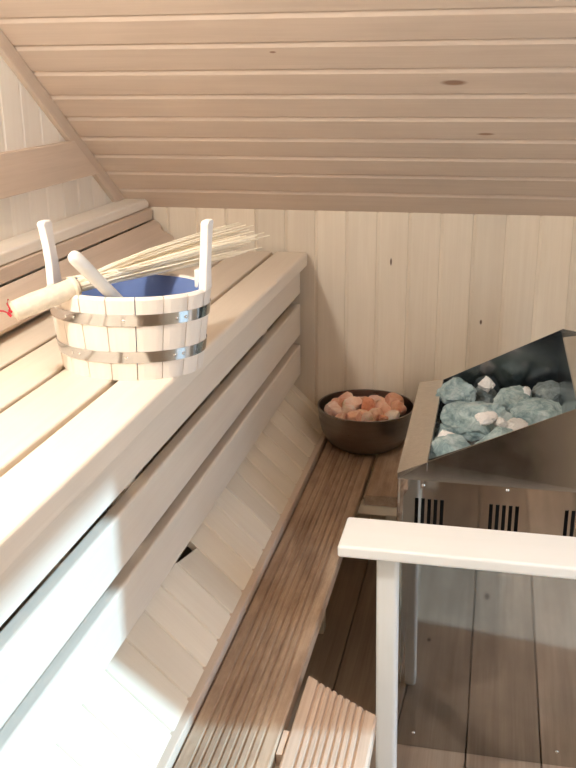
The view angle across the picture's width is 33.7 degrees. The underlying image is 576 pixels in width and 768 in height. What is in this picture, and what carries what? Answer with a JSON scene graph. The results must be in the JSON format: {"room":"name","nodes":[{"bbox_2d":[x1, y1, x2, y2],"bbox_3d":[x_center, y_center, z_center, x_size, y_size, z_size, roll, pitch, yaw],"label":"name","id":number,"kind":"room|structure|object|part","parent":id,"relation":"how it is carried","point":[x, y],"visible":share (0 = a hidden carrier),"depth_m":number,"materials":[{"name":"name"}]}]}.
{"room":"sauna","nodes":[
{"label":"sauna","id":0,"kind":"room"},
{"bbox_2d":[0,56,142,631],"bbox_3d":[-0.835,-0.058,0.926,0.014,2.298,3.640,3,19,12],"label":"wall","id":1,"kind":"structure","parent":0,"point":[23,124],"depth_m":2.08,"materials":[{"name":"brown wood"}]},
{"bbox_2d":[0,141,98,198],"bbox_3d":[-0.805,-0.102,0.976,0.021,0.089,3.033,3,19,12],"label":"board","id":2,"kind":"object","parent":1,"relation":"attached to","point":[25,170],"visible":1,"depth_m":2.09,"materials":[{"name":"brown wood"}]},
{"bbox_2d":[0,29,124,201],"bbox_3d":[-0.644,-0.790,1.567,0.015,1.277,1.840,3,19,12],"label":"trim","id":3,"kind":"structure","parent":1,"relation":"attached to","point":[9,54],"depth_m":2.12,"materials":[{"name":"brown wood"}]},
{"bbox_2d":[0,199,174,334],"bbox_3d":[-0.721,0.056,1.123,0.141,0.133,3.243,3,19,12],"label":"backrest","id":4,"kind":"object","parent":1,"relation":"attached to","point":[21,254],"visible":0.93,"depth_m":2.18,"materials":[{"name":"brown wood"}]},
{"bbox_2d":[0,0,575,216],"bbox_3d":[0.295,-0.762,1.402,1.960,1.299,1.871,3,19,12],"label":"ceiling","id":5,"kind":"structure","parent":0,"point":[405,106],"depth_m":2.01,"materials":[{"name":"brown wood"}]},
{"bbox_2d":[128,207,575,519],"bbox_3d":[0.496,0.040,2.605,1.960,1.031,0.014,3,19,12],"label":"wall","id":6,"kind":"structure","parent":0,"point":[395,302],"depth_m":2.54,"materials":[{"name":"brown wood"}]},
{"bbox_2d":[286,557,569,767],"bbox_3d":[0.135,1.105,1.095,1.990,0.030,3.640,3,19,12],"label":"floor","id":7,"kind":"structure","parent":0,"point":[343,658],"depth_m":2.33,"materials":[{"name":"brown wood"}]},
{"bbox_2d":[0,250,306,767],"bbox_3d":[-0.529,0.565,1.245,0.499,0.910,3.234,3,19,12],"label":"bench","id":8,"kind":"object","parent":7,"relation":"on","point":[73,447],"visible":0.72,"depth_m":1.40,"materials":[{"name":"brown wood"}]},
{"bbox_3d":[-0.386,0.480,1.621,0.045,0.832,0.045,3,19,12],"label":"leg","id":9,"kind":"part","parent":8,"relation":"part of","materials":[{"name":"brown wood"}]},
{"bbox_2d":[37,219,213,380],"bbox_3d":[-0.262,-0.150,1.560,0.291,0.244,0.205,3,19,12],"label":"pail","id":10,"kind":"object","parent":8,"relation":"on","point":[158,326],"visible":0.9,"depth_m":1.50,"materials":[{"name":"brown wood"}]},
{"bbox_2d":[68,250,122,296],"bbox_3d":[-0.258,-0.131,1.507,0.196,0.188,0.060,-15,23,-36],"label":"ladle","id":11,"kind":"object","parent":10,"relation":"in","point":[76,259],"visible":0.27,"depth_m":1.44,"materials":[{"name":"wood"}]},
{"bbox_2d":[0,222,269,319],"bbox_3d":[-0.238,-0.195,1.592,0.076,0.097,0.528,16,25,41],"label":"whisk","id":12,"kind":"object","parent":10,"relation":"on","point":[172,255],"visible":0.91,"depth_m":1.57,"materials":[{"name":"plant"}]},
{"bbox_3d":[-0.197,0.200,2.455,0.045,0.832,0.045,3,19,12],"label":"leg","id":13,"kind":"part","parent":8,"relation":"part of","materials":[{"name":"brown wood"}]},
{"bbox_2d":[40,384,327,767],"bbox_3d":[-0.321,0.723,1.257,0.228,0.600,3.247,3,19,12],"label":"panelling","id":14,"kind":"object","parent":7,"relation":"on","point":[142,710],"visible":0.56,"depth_m":1.65,"materials":[{"name":"brown wood"}]},
{"bbox_2d":[174,438,405,767],"bbox_3d":[-0.073,0.825,1.228,0.275,0.420,3.234,3,19,12],"label":"platform","id":15,"kind":"object","parent":7,"relation":"on","point":[244,717],"visible":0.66,"depth_m":1.63,"materials":[{"name":"brown wood"}]},
{"bbox_3d":[0.075,0.449,2.395,0.038,0.394,0.038,3,19,12],"label":"leg","id":16,"kind":"part","parent":15,"relation":"part of","materials":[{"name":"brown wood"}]},
{"bbox_2d":[317,389,413,454],"bbox_3d":[0.206,0.109,2.525,0.257,0.114,0.257,3,19,12],"label":"steel bowl","id":17,"kind":"object","parent":15,"relation":"on","point":[350,436],"visible":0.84,"depth_m":2.43,"materials":[{"name":"grey metal"}]},
{"bbox_2d":[335,413,347,419],"bbox_3d":[0.134,0.090,2.455,0.041,0.033,0.042,4,19,12],"label":"chunk","id":18,"kind":"object","parent":17,"relation":"in","point":[341,415],"visible":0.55,"depth_m":2.44,"materials":[{"name":"stone"}]},
{"bbox_2d":[376,415,388,420],"bbox_3d":[0.239,0.093,2.437,0.031,0.038,0.036,-9,20,-25],"label":"chunk","id":19,"kind":"object","parent":17,"relation":"in","point":[380,417],"visible":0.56,"depth_m":2.42,"materials":[{"name":"orange stone"}]},
{"bbox_2d":[384,410,399,419],"bbox_3d":[0.265,0.091,2.451,0.043,0.042,0.055,4,19,13],"label":"chunk","id":20,"kind":"object","parent":17,"relation":"in","point":[392,414],"visible":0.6,"depth_m":2.44,"materials":[{"name":"beige stone"}]},
{"bbox_3d":[0.259,0.109,2.510,0.059,0.067,0.058,3,19,12],"label":"chunk","id":21,"kind":"object","parent":17,"relation":"in","visible":0},
{"bbox_2d":[375,400,390,414],"bbox_3d":[0.250,0.068,2.486,0.051,0.049,0.046,-8,20,-21],"label":"chunk","id":22,"kind":"object","parent":21,"relation":"on","point":[380,404],"visible":0.55,"depth_m":2.48,"materials":[{"name":"stone"}]},
{"bbox_2d":[390,400,406,415],"bbox_3d":[0.289,0.062,2.485,0.042,0.042,0.052,-1,18,0],"label":"chunk","id":23,"kind":"object","parent":21,"relation":"on","point":[397,405],"visible":0.84,"depth_m":2.47,"materials":[{"name":"orange stone"}]},
{"bbox_3d":[0.250,0.098,2.552,0.061,0.060,0.053,3,19,12],"label":"chunk","id":24,"kind":"object","parent":17,"relation":"in","visible":0},
{"bbox_2d":[369,395,384,402],"bbox_3d":[0.237,0.046,2.544,0.055,0.041,0.040,-3,19,-6],"label":"chunk","id":25,"kind":"object","parent":24,"relation":"on","point":[376,398],"visible":0.37,"depth_m":2.53,"materials":[{"name":"pink stone"}]},
{"bbox_2d":[385,392,403,405],"bbox_3d":[0.279,0.046,2.534,0.055,0.050,0.048,-12,21,-30],"label":"chunk","id":26,"kind":"object","parent":24,"relation":"on","point":[389,398],"visible":0.43,"depth_m":2.52,"materials":[{"name":"orange stone"}]},
{"bbox_3d":[0.173,0.094,2.568,0.060,0.059,0.049,3,19,12],"label":"chunk","id":27,"kind":"object","parent":17,"relation":"in","visible":0},
{"bbox_2d":[338,391,352,398],"bbox_3d":[0.155,0.044,2.550,0.046,0.045,0.041,4,19,14],"label":"chunk","id":28,"kind":"object","parent":27,"relation":"on","point":[347,394],"visible":0.29,"depth_m":2.54,"materials":[{"name":"stone"}]},
{"bbox_3d":[0.157,0.101,2.536,0.067,0.064,0.057,3,19,12],"label":"chunk","id":29,"kind":"object","parent":17,"relation":"in","visible":0},
{"bbox_2d":[331,398,344,407],"bbox_3d":[0.136,0.053,2.517,0.039,0.042,0.051,15,24,38],"label":"chunk","id":30,"kind":"object","parent":29,"relation":"on","point":[339,401],"visible":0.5,"depth_m":2.50,"materials":[{"name":"orange stone"}]},
{"bbox_2d":[342,396,361,409],"bbox_3d":[0.172,0.058,2.506,0.059,0.044,0.046,-4,19,-11],"label":"chunk","id":31,"kind":"object","parent":29,"relation":"on","point":[356,402],"visible":0.69,"depth_m":2.49,"materials":[{"name":"stone"}]},
{"bbox_3d":[0.159,0.112,2.494,0.064,0.056,0.051,3,19,12],"label":"chunk","id":32,"kind":"object","parent":17,"relation":"in","visible":0},
{"bbox_2d":[324,401,340,415],"bbox_3d":[0.122,0.065,2.488,0.054,0.041,0.039,4,19,12],"label":"chunk","id":33,"kind":"object","parent":32,"relation":"on","point":[332,408],"visible":0.84,"depth_m":2.48,"materials":[{"name":"pink stone"}]},
{"bbox_2d":[341,404,356,418],"bbox_3d":[0.160,0.072,2.478,0.038,0.041,0.039,11,21,30],"label":"chunk","id":34,"kind":"object","parent":32,"relation":"on","point":[346,408],"visible":0.61,"depth_m":2.46,"materials":[{"name":"pink stone"}]},
{"bbox_3d":[0.197,0.118,2.479,0.054,0.067,0.057,3,19,12],"label":"chunk","id":35,"kind":"object","parent":17,"relation":"in","visible":0},
{"bbox_2d":[347,410,361,420],"bbox_3d":[0.173,0.088,2.450,0.037,0.040,0.041,12,22,34],"label":"chunk","id":36,"kind":"object","parent":35,"relation":"on","point":[354,415],"visible":0.67,"depth_m":2.44,"materials":[{"name":"orange stone"}]},
{"bbox_2d":[356,409,367,415],"bbox_3d":[0.193,0.079,2.466,0.033,0.033,0.044,12,22,31],"label":"chunk","id":37,"kind":"object","parent":35,"relation":"on","point":[361,411],"visible":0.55,"depth_m":2.45,"materials":[{"name":"orange stone"}]},
{"bbox_2d":[361,411,373,420],"bbox_3d":[0.207,0.090,2.442,0.033,0.039,0.042,8,21,23],"label":"chunk","id":38,"kind":"object","parent":35,"relation":"on","point":[367,416],"visible":0.58,"depth_m":2.43,"materials":[{"name":"stone"}]},
{"bbox_3d":[0.234,0.115,2.481,0.068,0.056,0.050,3,19,12],"label":"chunk","id":39,"kind":"object","parent":17,"relation":"in","visible":0},
{"bbox_2d":[369,408,382,420],"bbox_3d":[0.230,0.080,2.462,0.044,0.045,0.039,-3,19,-7],"label":"chunk","id":40,"kind":"object","parent":39,"relation":"on","point":[375,412],"visible":0.57,"depth_m":2.44,"materials":[{"name":"orange stone"}]},
{"bbox_3d":[0.202,0.120,2.527,0.059,0.055,0.060,3,19,12],"label":"chunk","id":41,"kind":"object","parent":17,"relation":"in","visible":0},
{"bbox_2d":[360,397,374,410],"bbox_3d":[0.214,0.061,2.498,0.043,0.053,0.052,7,20,22],"label":"chunk","id":42,"kind":"object","parent":41,"relation":"on","point":[368,403],"visible":0.64,"depth_m":2.48,"materials":[{"name":"orange stone"}]},
{"bbox_3d":[0.259,0.460,2.357,0.038,0.394,0.038,3,19,12],"label":"leg","id":43,"kind":"part","parent":15,"relation":"part of","materials":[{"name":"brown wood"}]},
{"bbox_2d":[338,517,575,767],"bbox_3d":[0.512,0.571,1.669,0.848,0.613,0.115,3,19,12],"label":"guard rail","id":44,"kind":"object","parent":7,"relation":"on","point":[390,543],"visible":1,"depth_m":1.63,"materials":[{"name":"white wood"}]},
{"bbox_3d":[0.181,0.564,1.735,0.047,0.591,0.038,3,19,12],"label":"post","id":45,"kind":"part","parent":44,"relation":"part of","materials":[{"name":"white wood"}]},
{"bbox_3d":[0.510,0.291,1.576,0.848,0.022,0.115,3,19,12],"label":"rail","id":46,"kind":"part","parent":44,"relation":"part of","materials":[{"name":"white wood"}]},
{"bbox_2d":[396,329,575,767],"bbox_3d":[0.464,0.322,2.123,0.397,0.798,0.538,3,19,12],"label":"stove","id":47,"kind":"object","parent":7,"relation":"on","point":[487,659],"depth_m":1.92,"materials":[{"name":"metal"}]},
{"bbox_3d":[0.294,0.081,2.073,0.056,0.026,0.523,3,19,12],"label":"edge plate","id":48,"kind":"part","parent":47,"relation":"part of","materials":[{"name":"metal"}]},
{"bbox_3d":[0.330,0.119,2.042,0.033,0.056,0.101,0,18,2],"label":"stove stone","id":49,"kind":"part","parent":47,"relation":"part of","materials":[{"name":"grey stone"}]},
{"bbox_2d":[438,430,453,436],"bbox_3d":[0.324,0.110,1.946,0.043,0.034,0.041,6,20,19],"label":"lump","id":50,"kind":"object","parent":47,"relation":"on","point":[443,432],"visible":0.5,"depth_m":1.94,"materials":[{"name":"white stone"}]},
{"bbox_3d":[0.333,0.147,1.911,0.107,0.074,0.102,-2,18,-5],"label":"stove stone","id":51,"kind":"part","parent":47,"relation":"part of","materials":[{"name":"stone"}]},
{"bbox_3d":[0.393,0.017,2.207,0.102,0.062,0.076,-8,20,-21],"label":"stove stone","id":52,"kind":"part","parent":47,"relation":"part of","materials":[{"name":"stone"}]},
{"bbox_3d":[0.413,0.077,2.089,0.149,0.076,0.121,16,24,40],"label":"stove stone","id":53,"kind":"part","parent":47,"relation":"part of","materials":[{"name":"stone"}]},
{"bbox_3d":[0.460,0.405,2.145,0.390,0.627,0.521,3,19,12],"label":"casing","id":54,"kind":"part","parent":47,"relation":"part of","materials":[{"name":"metal"}]},
{"bbox_2d":[475,411,497,425],"bbox_3d":[0.417,0.073,2.003,0.043,0.026,0.054,17,25,42],"label":"lump","id":55,"kind":"object","parent":47,"relation":"on","point":[484,418],"visible":1,"depth_m":1.99,"materials":[{"name":"white stone"}]},
{"bbox_3d":[0.478,0.030,2.261,0.072,0.065,0.063,-9,20,-24],"label":"stove stone","id":56,"kind":"part","parent":47,"relation":"part of","materials":[{"name":"grey stone"}]},
{"bbox_2d":[478,376,494,392],"bbox_3d":[0.464,-0.001,2.217,0.041,0.038,0.039,3,19,12],"label":"lump","id":57,"kind":"object","parent":47,"relation":"on","point":[486,384],"visible":1,"depth_m":2.20,"materials":[{"name":"white stone"}]},
{"bbox_2d":[397,409,575,492],"bbox_3d":[0.409,0.116,1.796,0.396,0.155,0.038,3,19,12],"label":"panel","id":58,"kind":"object","parent":47,"relation":"attached to","point":[539,457],"depth_m":1.79,"materials":[{"name":"metal"}]},
{"bbox_3d":[0.429,0.127,1.949,0.101,0.073,0.070,-9,20,-25],"label":"stove stone","id":59,"kind":"part","parent":47,"relation":"part of","materials":[{"name":"stone"}]},
{"bbox_2d":[493,417,507,426],"bbox_3d":[0.448,0.081,2.004,0.029,0.023,0.033,-4,19,-12],"label":"lump","id":60,"kind":"object","parent":47,"relation":"on","point":[502,422],"visible":0.9,"depth_m":1.99,"materials":[{"name":"white stone"}]},
{"bbox_3d":[0.515,0.243,2.358,0.387,0.798,0.003,3,19,12],"label":"panel","id":61,"kind":"part","parent":47,"relation":"part of","materials":[{"name":"metal"}]},
{"bbox_3d":[0.519,0.044,2.180,0.071,0.068,0.110,16,24,40],"label":"stove stone","id":62,"kind":"part","parent":47,"relation":"part of","materials":[{"name":"stone"}]},
{"bbox_2d":[523,386,530,395],"bbox_3d":[0.544,0.021,2.171,0.018,0.032,0.028,-2,18,-4],"label":"lump","id":63,"kind":"object","parent":47,"relation":"on","point":[527,390],"visible":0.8,"depth_m":2.16,"materials":[{"name":"white stone"}]},
{"bbox_3d":[0.554,0.069,2.096,0.127,0.067,0.084,5,19,15],"label":"stove stone","id":64,"kind":"part","parent":47,"relation":"part of","materials":[{"name":"stone"}]},
{"bbox_3d":[0.598,0.027,2.194,0.084,0.068,0.068,13,23,35],"label":"stove stone","id":65,"kind":"part","parent":47,"relation":"part of","materials":[{"name":"stone"}]},
{"bbox_3d":[0.527,0.123,2.000,0.101,0.062,0.119,11,28,26],"label":"stove stone","id":66,"kind":"object","parent":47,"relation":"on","visible":0},
{"bbox_2d":[505,418,527,430],"bbox_3d":[0.483,0.087,2.010,0.063,0.027,0.039,-14,23,-35],"label":"lump","id":67,"kind":"object","parent":66,"relation":"on","point":[514,424],"visible":0.77,"depth_m":2.00,"materials":[{"name":"white stone"}]}
]}

